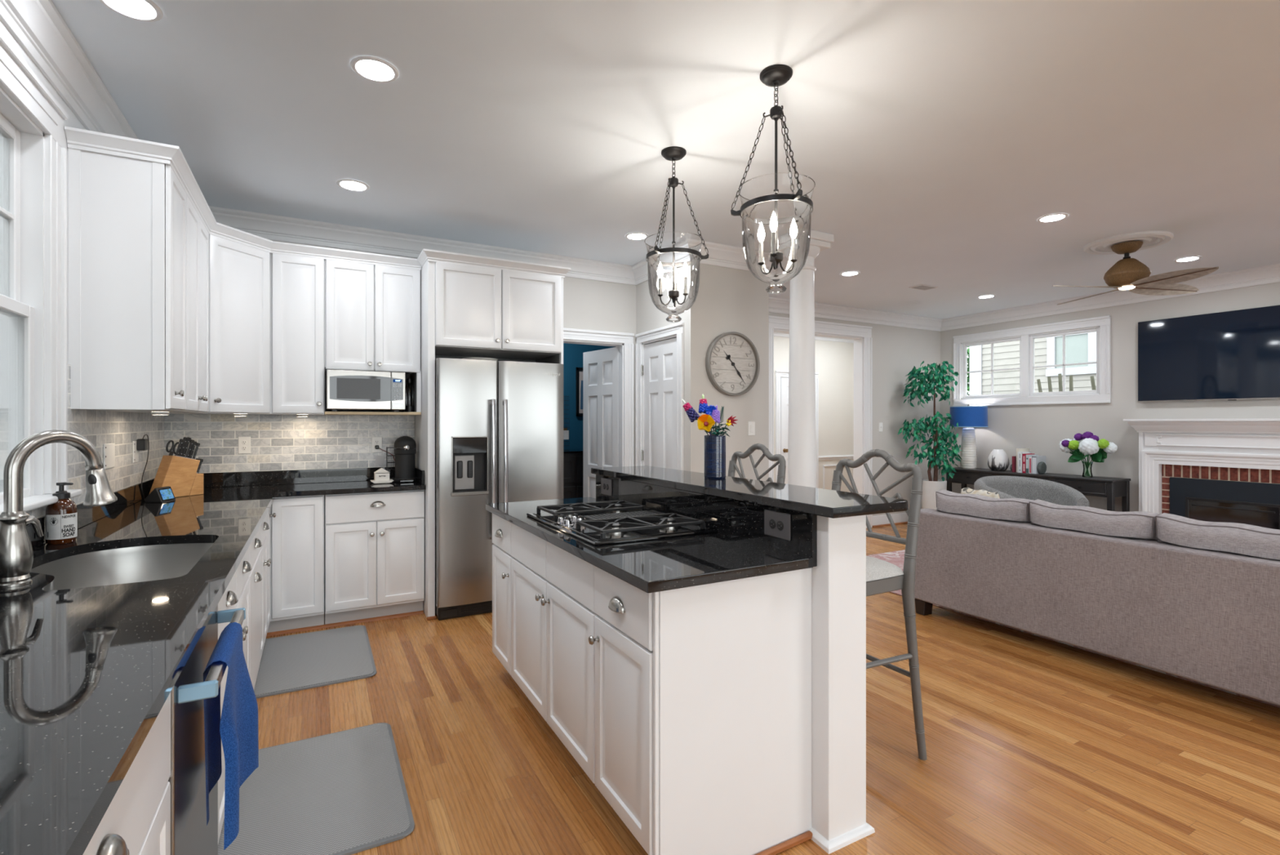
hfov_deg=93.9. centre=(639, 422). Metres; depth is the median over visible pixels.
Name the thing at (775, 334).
trim
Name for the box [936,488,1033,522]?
cushion
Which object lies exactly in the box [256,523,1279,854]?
floor
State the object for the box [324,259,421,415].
upper cabinet
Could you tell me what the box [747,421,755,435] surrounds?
light switch
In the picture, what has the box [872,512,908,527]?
baseboard
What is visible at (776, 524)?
wall outlet
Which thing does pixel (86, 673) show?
countertop
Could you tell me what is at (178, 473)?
knife block
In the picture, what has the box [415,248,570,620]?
tall cabinet
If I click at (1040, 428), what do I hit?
wall
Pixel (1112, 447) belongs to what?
hydrangea
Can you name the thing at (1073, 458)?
sprig
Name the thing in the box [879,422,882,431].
light switch
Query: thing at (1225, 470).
fireplace
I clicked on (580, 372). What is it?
print
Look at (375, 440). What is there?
wall outlet
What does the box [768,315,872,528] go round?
trim
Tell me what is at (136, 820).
base cabinet
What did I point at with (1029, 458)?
print
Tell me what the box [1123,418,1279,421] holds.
mantel shelf
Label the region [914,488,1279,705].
sofa
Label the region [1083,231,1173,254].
trim
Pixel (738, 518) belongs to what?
granite riser
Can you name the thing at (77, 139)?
crown molding
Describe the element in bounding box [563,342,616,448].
wall
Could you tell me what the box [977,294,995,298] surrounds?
recessed light
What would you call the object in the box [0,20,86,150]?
wall
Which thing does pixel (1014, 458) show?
book
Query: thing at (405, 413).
shelf
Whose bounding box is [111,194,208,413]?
upper cabinet
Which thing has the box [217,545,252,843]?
base cabinet
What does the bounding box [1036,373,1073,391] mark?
deck chair
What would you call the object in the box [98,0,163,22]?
recessed light
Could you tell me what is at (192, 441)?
kitchen knife
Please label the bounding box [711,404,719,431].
flower
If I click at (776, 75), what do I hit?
pendant light
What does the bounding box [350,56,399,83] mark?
recessed light
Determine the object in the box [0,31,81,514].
window
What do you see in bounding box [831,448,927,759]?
bar stool
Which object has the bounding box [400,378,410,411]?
soda bottle
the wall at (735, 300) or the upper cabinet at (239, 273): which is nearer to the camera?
the upper cabinet at (239, 273)
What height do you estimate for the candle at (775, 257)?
0.226 m
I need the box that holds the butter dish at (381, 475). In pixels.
[370,467,393,483]
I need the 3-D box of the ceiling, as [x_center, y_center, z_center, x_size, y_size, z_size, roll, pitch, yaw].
[1.950,-1.470,3.474,8.840,0.100,9.750,0,0,-28]
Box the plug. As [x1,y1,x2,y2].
[374,444,395,464]
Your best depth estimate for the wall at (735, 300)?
4.97 m
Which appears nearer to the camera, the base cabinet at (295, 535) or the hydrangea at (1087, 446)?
the base cabinet at (295, 535)
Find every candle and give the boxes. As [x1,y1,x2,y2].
[657,261,688,307]
[757,211,797,274]
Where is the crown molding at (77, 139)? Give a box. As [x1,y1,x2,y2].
[64,126,421,270]
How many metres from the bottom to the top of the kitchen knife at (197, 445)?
0.106 m
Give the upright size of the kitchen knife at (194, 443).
0.113 m
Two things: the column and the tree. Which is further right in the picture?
the tree
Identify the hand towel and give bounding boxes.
[203,622,258,849]
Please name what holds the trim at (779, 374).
attached to the wall at (833, 360)
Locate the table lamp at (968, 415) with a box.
[949,404,988,468]
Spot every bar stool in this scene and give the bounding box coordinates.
[727,443,786,483]
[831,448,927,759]
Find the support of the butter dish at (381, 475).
on the countertop at (86, 673)
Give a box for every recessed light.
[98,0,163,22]
[336,178,369,191]
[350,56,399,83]
[625,232,648,239]
[840,271,859,275]
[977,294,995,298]
[1036,213,1068,222]
[1173,256,1201,262]
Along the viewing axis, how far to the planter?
7.54 m
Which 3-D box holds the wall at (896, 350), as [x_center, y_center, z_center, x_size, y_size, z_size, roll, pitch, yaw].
[2.347,-0.035,7.416,4.383,2.770,0.120,0,0,-28]
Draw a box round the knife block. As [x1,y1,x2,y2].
[148,455,203,497]
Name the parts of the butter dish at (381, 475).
plate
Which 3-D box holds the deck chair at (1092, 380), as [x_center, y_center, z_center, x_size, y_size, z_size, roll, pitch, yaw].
[5.884,-0.006,7.661,0.529,1.272,0.520,0,0,-28]
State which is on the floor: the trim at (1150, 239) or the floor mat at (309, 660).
the floor mat at (309, 660)
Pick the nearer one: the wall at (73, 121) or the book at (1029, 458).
the wall at (73, 121)
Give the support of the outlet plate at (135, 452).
attached to the tiled wall at (100, 428)
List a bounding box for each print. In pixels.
[578,370,582,413]
[1029,457,1031,472]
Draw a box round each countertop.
[0,466,425,854]
[485,497,813,592]
[591,465,908,518]
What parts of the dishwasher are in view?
door, handle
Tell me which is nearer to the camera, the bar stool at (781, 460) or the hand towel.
the hand towel
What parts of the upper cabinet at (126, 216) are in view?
door, knob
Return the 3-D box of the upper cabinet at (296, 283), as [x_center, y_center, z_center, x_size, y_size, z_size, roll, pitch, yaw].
[-2.334,-0.583,4.078,0.315,1.059,0.359,0,0,-28]
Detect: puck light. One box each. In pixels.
[151,411,169,414]
[233,413,247,416]
[296,413,308,416]
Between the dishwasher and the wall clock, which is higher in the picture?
the wall clock
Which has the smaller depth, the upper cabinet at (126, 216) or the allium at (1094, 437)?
the upper cabinet at (126, 216)
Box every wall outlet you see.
[238,436,250,453]
[371,436,382,452]
[600,477,612,495]
[764,509,790,540]
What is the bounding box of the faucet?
[0,429,117,587]
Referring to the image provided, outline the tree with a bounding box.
[967,346,969,395]
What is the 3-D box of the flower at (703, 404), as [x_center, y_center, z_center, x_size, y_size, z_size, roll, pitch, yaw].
[0.317,0.011,2.821,0.050,0.293,0.096,0,0,-40]
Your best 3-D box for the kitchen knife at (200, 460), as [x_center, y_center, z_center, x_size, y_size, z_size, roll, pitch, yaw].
[-2.659,0.267,3.607,0.015,0.092,0.043,0,0,17]
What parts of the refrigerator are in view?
paddle plate, freezer door, dispenser frame, control panel, handle, handle, door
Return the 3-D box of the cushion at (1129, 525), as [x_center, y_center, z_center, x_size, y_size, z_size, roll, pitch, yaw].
[2.583,0.681,3.426,0.198,0.403,0.618,0,0,-28]
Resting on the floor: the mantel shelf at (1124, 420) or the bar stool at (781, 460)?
the bar stool at (781, 460)
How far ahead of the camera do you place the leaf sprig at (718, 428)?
2.79 m
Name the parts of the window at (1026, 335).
casement sash, casement sash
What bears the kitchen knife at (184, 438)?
in the knife block
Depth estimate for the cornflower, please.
2.81 m
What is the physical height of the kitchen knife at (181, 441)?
0.109 m
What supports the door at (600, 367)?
in the wall at (588, 304)
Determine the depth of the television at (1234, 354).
5.78 m
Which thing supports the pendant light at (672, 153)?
hanging from the ceiling
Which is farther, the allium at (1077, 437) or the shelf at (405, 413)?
the allium at (1077, 437)
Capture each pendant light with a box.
[644,146,708,322]
[730,64,815,293]
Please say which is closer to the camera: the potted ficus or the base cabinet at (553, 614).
the base cabinet at (553, 614)
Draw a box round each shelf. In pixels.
[324,411,421,415]
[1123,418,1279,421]
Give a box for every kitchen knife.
[174,438,184,456]
[178,436,187,457]
[182,436,191,457]
[185,439,194,457]
[188,440,196,458]
[191,442,199,459]
[195,458,203,473]
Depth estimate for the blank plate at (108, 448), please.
2.82 m
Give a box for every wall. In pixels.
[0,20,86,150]
[0,364,164,528]
[164,413,414,472]
[271,240,635,466]
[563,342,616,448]
[635,263,703,472]
[703,263,768,480]
[768,311,940,515]
[773,336,853,492]
[940,281,1279,511]
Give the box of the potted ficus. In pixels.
[897,360,962,509]
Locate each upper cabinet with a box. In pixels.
[67,147,186,410]
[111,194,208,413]
[142,234,271,414]
[269,253,324,414]
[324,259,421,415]
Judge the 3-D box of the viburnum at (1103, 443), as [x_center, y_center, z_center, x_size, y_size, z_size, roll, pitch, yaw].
[4.907,0.381,6.431,0.108,0.411,0.243,0,0,-28]
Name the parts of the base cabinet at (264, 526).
door, drawer, door, cup pull, knob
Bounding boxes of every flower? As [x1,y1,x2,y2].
[681,399,708,435]
[697,413,715,435]
[698,394,713,435]
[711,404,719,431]
[720,415,737,435]
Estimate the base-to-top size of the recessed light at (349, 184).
0.006 m
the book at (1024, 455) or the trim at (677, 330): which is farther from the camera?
the book at (1024, 455)
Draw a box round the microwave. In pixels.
[326,368,405,411]
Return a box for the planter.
[921,479,946,509]
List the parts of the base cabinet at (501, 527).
cup pull, drawer, knob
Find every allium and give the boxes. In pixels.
[1061,440,1089,475]
[1074,432,1088,475]
[1081,431,1093,458]
[1086,435,1099,473]
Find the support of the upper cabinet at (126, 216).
attached to the wall at (73, 121)
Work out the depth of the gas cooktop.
2.40 m
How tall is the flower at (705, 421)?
0.195 m
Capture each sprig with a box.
[704,423,729,436]
[716,405,724,435]
[1067,448,1106,462]
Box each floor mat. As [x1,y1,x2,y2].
[217,722,414,854]
[253,624,376,697]
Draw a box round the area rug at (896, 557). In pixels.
[866,549,1279,707]
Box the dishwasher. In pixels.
[168,604,245,854]
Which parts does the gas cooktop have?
control knob, control knob, burner, control knob, burner, burner, burner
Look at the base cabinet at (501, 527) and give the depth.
3.03 m
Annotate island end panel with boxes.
[653,567,812,854]
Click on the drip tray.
(401, 480)
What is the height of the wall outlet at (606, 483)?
0.090 m
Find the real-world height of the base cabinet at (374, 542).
0.881 m
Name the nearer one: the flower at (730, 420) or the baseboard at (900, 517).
the flower at (730, 420)
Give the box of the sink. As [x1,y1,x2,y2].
[29,542,213,590]
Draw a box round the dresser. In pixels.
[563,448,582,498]
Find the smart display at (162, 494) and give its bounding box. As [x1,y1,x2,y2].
[145,485,175,502]
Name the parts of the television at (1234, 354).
trim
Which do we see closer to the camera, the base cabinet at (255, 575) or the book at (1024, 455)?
the base cabinet at (255, 575)
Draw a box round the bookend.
[1037,461,1046,473]
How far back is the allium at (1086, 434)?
6.51 m
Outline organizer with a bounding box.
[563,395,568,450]
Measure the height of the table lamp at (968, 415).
0.829 m
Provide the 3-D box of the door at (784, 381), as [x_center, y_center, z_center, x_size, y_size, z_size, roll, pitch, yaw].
[2.390,0.340,8.977,0.650,2.000,0.086,0,0,-28]
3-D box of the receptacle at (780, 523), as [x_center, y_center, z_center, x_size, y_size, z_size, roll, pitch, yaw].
[0.482,0.355,2.054,0.004,0.033,0.033,0,0,-28]
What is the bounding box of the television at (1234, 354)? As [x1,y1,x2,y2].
[1137,305,1279,401]
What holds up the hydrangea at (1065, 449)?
in the glass vase at (1091, 475)
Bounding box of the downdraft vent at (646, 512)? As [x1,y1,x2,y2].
[583,510,668,522]
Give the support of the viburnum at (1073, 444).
in the glass vase at (1091, 475)
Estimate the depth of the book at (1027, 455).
7.00 m
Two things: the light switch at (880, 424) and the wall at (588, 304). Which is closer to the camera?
the wall at (588, 304)
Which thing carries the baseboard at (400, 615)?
on the floor
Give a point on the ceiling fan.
(1129, 273)
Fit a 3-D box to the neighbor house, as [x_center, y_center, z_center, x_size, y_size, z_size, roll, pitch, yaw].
[9.755,-1.095,8.054,0.370,5.590,10.860,0,0,-28]
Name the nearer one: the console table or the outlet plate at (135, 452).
the outlet plate at (135, 452)
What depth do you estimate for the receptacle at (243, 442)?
4.08 m
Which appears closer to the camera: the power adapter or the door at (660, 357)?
the power adapter
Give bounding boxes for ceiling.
[51,0,1279,319]
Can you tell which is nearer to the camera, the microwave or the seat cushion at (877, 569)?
the seat cushion at (877, 569)
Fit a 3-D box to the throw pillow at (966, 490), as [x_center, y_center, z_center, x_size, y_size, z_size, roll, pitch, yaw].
[2.420,0.671,4.218,0.169,0.401,0.324,0,0,-15]
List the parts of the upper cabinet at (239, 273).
knob, door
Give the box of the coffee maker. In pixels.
[393,435,416,482]
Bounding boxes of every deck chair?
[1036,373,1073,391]
[1089,375,1096,390]
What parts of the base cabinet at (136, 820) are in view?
cup pull, door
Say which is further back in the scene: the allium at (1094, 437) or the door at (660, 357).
the allium at (1094, 437)
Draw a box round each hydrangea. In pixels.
[1058,438,1089,475]
[1078,437,1099,475]
[1084,441,1117,475]
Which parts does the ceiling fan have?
blade, blade, blade, blade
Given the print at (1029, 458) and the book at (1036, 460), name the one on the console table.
the book at (1036, 460)
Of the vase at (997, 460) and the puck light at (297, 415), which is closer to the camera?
the puck light at (297, 415)
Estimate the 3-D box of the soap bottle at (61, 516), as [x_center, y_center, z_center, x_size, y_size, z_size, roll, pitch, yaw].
[-2.094,0.327,2.163,0.083,0.218,0.083,0,0,-28]
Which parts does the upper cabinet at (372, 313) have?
door, door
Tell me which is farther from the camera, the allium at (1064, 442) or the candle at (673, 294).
the allium at (1064, 442)
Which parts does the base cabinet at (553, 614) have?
drawer, door, knob, knob, drawer, door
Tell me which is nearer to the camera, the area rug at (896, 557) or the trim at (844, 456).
the area rug at (896, 557)
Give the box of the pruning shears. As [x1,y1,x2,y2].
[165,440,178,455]
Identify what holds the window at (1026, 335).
in the wall at (1040, 428)
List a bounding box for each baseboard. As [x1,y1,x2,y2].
[266,609,423,635]
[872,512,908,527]
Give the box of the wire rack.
[386,446,395,479]
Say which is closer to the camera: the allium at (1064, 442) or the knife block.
the knife block
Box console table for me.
[946,466,1130,511]
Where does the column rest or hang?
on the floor
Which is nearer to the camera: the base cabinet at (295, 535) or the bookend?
the base cabinet at (295, 535)
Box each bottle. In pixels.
[44,481,77,544]
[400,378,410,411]
[404,378,414,412]
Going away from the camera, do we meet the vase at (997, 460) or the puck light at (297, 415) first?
the puck light at (297, 415)
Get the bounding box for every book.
[1012,455,1016,471]
[1016,448,1029,471]
[1017,451,1031,472]
[1022,453,1035,472]
[1026,453,1037,473]
[1028,457,1031,473]
[1031,455,1045,473]
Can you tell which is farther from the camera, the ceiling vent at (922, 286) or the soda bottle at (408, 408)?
the ceiling vent at (922, 286)
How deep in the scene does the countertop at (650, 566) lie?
1.95 m
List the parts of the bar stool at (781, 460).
post, crest rail, post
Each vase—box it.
[703,435,725,478]
[986,448,1009,471]
[1081,461,1093,476]
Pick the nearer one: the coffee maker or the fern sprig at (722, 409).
the fern sprig at (722, 409)
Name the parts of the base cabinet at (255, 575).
drawer, cup pull, cup pull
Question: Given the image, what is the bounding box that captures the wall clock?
[705,331,759,395]
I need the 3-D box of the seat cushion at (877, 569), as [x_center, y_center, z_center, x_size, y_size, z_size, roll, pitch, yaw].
[0.791,0.580,2.465,0.430,0.050,0.414,0,0,-28]
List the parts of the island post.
shoe moulding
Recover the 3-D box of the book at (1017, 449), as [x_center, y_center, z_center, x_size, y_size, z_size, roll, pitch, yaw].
[4.602,0.455,7.184,0.220,0.284,0.032,0,0,-28]
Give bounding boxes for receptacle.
[241,440,247,444]
[241,445,247,450]
[768,519,775,528]
[777,520,783,529]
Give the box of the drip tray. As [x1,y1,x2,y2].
[399,478,413,482]
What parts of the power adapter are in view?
cord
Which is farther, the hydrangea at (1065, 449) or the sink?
the hydrangea at (1065, 449)
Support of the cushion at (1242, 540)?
on the sofa
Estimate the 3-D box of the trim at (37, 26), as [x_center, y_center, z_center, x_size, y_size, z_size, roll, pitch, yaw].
[2.334,-1.343,2.824,8.545,0.151,7.940,0,0,-28]
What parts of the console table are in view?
leg, leg, drawer, drawer, drawer, leg, leg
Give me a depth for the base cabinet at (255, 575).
2.79 m
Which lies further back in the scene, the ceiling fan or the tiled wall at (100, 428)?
the ceiling fan
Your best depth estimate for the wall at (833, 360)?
9.36 m
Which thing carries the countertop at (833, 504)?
on the island post
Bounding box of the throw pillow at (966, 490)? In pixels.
[960,487,999,497]
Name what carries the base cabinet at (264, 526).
on the floor
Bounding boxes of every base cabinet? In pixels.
[82,692,170,854]
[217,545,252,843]
[248,525,262,688]
[259,513,271,659]
[266,494,324,632]
[324,489,424,623]
[492,512,512,675]
[511,522,597,783]
[588,565,653,854]
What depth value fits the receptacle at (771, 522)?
2.09 m
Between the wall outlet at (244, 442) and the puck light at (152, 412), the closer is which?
the puck light at (152, 412)
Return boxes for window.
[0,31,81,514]
[952,315,1111,406]
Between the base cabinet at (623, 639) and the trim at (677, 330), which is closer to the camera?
the base cabinet at (623, 639)
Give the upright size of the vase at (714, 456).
0.200 m
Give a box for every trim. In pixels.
[0,0,1279,331]
[563,328,634,466]
[635,321,684,470]
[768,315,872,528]
[773,332,853,342]
[775,370,818,488]
[818,454,853,488]
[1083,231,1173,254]
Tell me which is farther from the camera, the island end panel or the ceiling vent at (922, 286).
the ceiling vent at (922, 286)
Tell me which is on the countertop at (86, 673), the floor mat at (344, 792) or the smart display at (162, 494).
the smart display at (162, 494)
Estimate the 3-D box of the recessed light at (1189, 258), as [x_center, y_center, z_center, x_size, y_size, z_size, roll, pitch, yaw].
[4.766,-1.417,5.201,0.180,0.006,0.180,0,0,-28]
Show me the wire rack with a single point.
(387, 455)
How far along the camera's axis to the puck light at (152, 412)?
3.03 m
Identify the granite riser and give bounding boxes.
[595,474,817,566]
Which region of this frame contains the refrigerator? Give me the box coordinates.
[435,357,563,620]
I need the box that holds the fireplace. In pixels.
[1123,418,1279,529]
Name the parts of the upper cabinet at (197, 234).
door, knob, door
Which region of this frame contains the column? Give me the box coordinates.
[770,229,834,487]
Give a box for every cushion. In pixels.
[866,555,903,581]
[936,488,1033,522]
[1030,498,1160,540]
[1156,512,1279,559]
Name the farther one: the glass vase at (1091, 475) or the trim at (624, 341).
the glass vase at (1091, 475)
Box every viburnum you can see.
[1067,440,1088,475]
[1084,438,1109,475]
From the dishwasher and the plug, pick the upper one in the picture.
the plug
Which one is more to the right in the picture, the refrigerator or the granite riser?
the granite riser
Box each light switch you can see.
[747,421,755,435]
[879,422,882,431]
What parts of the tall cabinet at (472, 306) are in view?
panel, door, cornice, door, panel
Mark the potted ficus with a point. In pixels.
(930, 486)
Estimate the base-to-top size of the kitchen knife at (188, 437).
0.128 m
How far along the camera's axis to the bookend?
6.90 m
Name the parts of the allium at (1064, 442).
stem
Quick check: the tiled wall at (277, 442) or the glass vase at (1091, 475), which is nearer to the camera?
the tiled wall at (277, 442)
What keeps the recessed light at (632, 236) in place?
in the ceiling
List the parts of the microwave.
door glass, key panel, control panel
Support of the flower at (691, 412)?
in the vase at (714, 456)
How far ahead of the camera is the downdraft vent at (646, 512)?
2.61 m
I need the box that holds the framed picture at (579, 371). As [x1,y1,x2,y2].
[575,367,582,416]
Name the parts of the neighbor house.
pane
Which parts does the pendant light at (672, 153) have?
chain, chain, chain, rod, chain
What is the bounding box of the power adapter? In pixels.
[137,434,149,500]
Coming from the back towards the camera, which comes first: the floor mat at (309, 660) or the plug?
the plug
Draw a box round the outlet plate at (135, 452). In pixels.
[132,440,138,462]
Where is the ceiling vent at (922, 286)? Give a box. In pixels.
[908,284,937,290]
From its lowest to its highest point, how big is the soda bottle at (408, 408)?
0.246 m
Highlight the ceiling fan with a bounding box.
[1052,240,1218,305]
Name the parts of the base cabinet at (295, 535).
door, knob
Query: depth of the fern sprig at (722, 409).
2.81 m
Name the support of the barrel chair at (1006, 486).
on the area rug at (896, 557)
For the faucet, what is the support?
on the countertop at (86, 673)
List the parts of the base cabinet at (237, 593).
door, drawer, cup pull, door, drawer, knob, knob, cup pull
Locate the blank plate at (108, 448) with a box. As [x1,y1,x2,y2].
[103,443,115,469]
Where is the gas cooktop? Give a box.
[526,499,718,545]
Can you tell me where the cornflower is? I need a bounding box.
[705,404,716,435]
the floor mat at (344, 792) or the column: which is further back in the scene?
the column
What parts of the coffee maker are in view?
spout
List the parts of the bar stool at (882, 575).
post, crest rail, seat frame, rail, post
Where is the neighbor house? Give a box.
[969,331,1096,395]
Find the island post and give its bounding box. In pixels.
[809,515,875,853]
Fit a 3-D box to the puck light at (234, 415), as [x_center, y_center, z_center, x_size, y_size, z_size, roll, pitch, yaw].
[-2.524,-0.045,3.773,0.072,0.016,0.072,0,0,-28]
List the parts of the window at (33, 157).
pane, sash, pane, sash, sill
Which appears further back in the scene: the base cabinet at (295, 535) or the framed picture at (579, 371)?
the framed picture at (579, 371)
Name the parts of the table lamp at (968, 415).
lamp shade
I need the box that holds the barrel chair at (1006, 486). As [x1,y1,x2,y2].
[973,475,1088,506]
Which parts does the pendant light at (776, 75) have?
chain, chain, rod, chain, chain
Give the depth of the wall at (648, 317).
4.78 m
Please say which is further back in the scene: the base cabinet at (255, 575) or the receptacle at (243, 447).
the receptacle at (243, 447)
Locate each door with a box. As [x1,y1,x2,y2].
[582,346,617,497]
[641,337,676,469]
[781,377,788,484]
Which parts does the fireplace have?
bed moulding, architrave, insert panel, glass frame, fire glass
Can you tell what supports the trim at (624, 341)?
attached to the wall at (588, 304)
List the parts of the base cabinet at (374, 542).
door, drawer, cup pull, door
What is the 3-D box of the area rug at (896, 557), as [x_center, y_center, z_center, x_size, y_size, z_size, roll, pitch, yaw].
[3.647,1.345,4.708,2.900,0.010,3.600,0,0,-28]

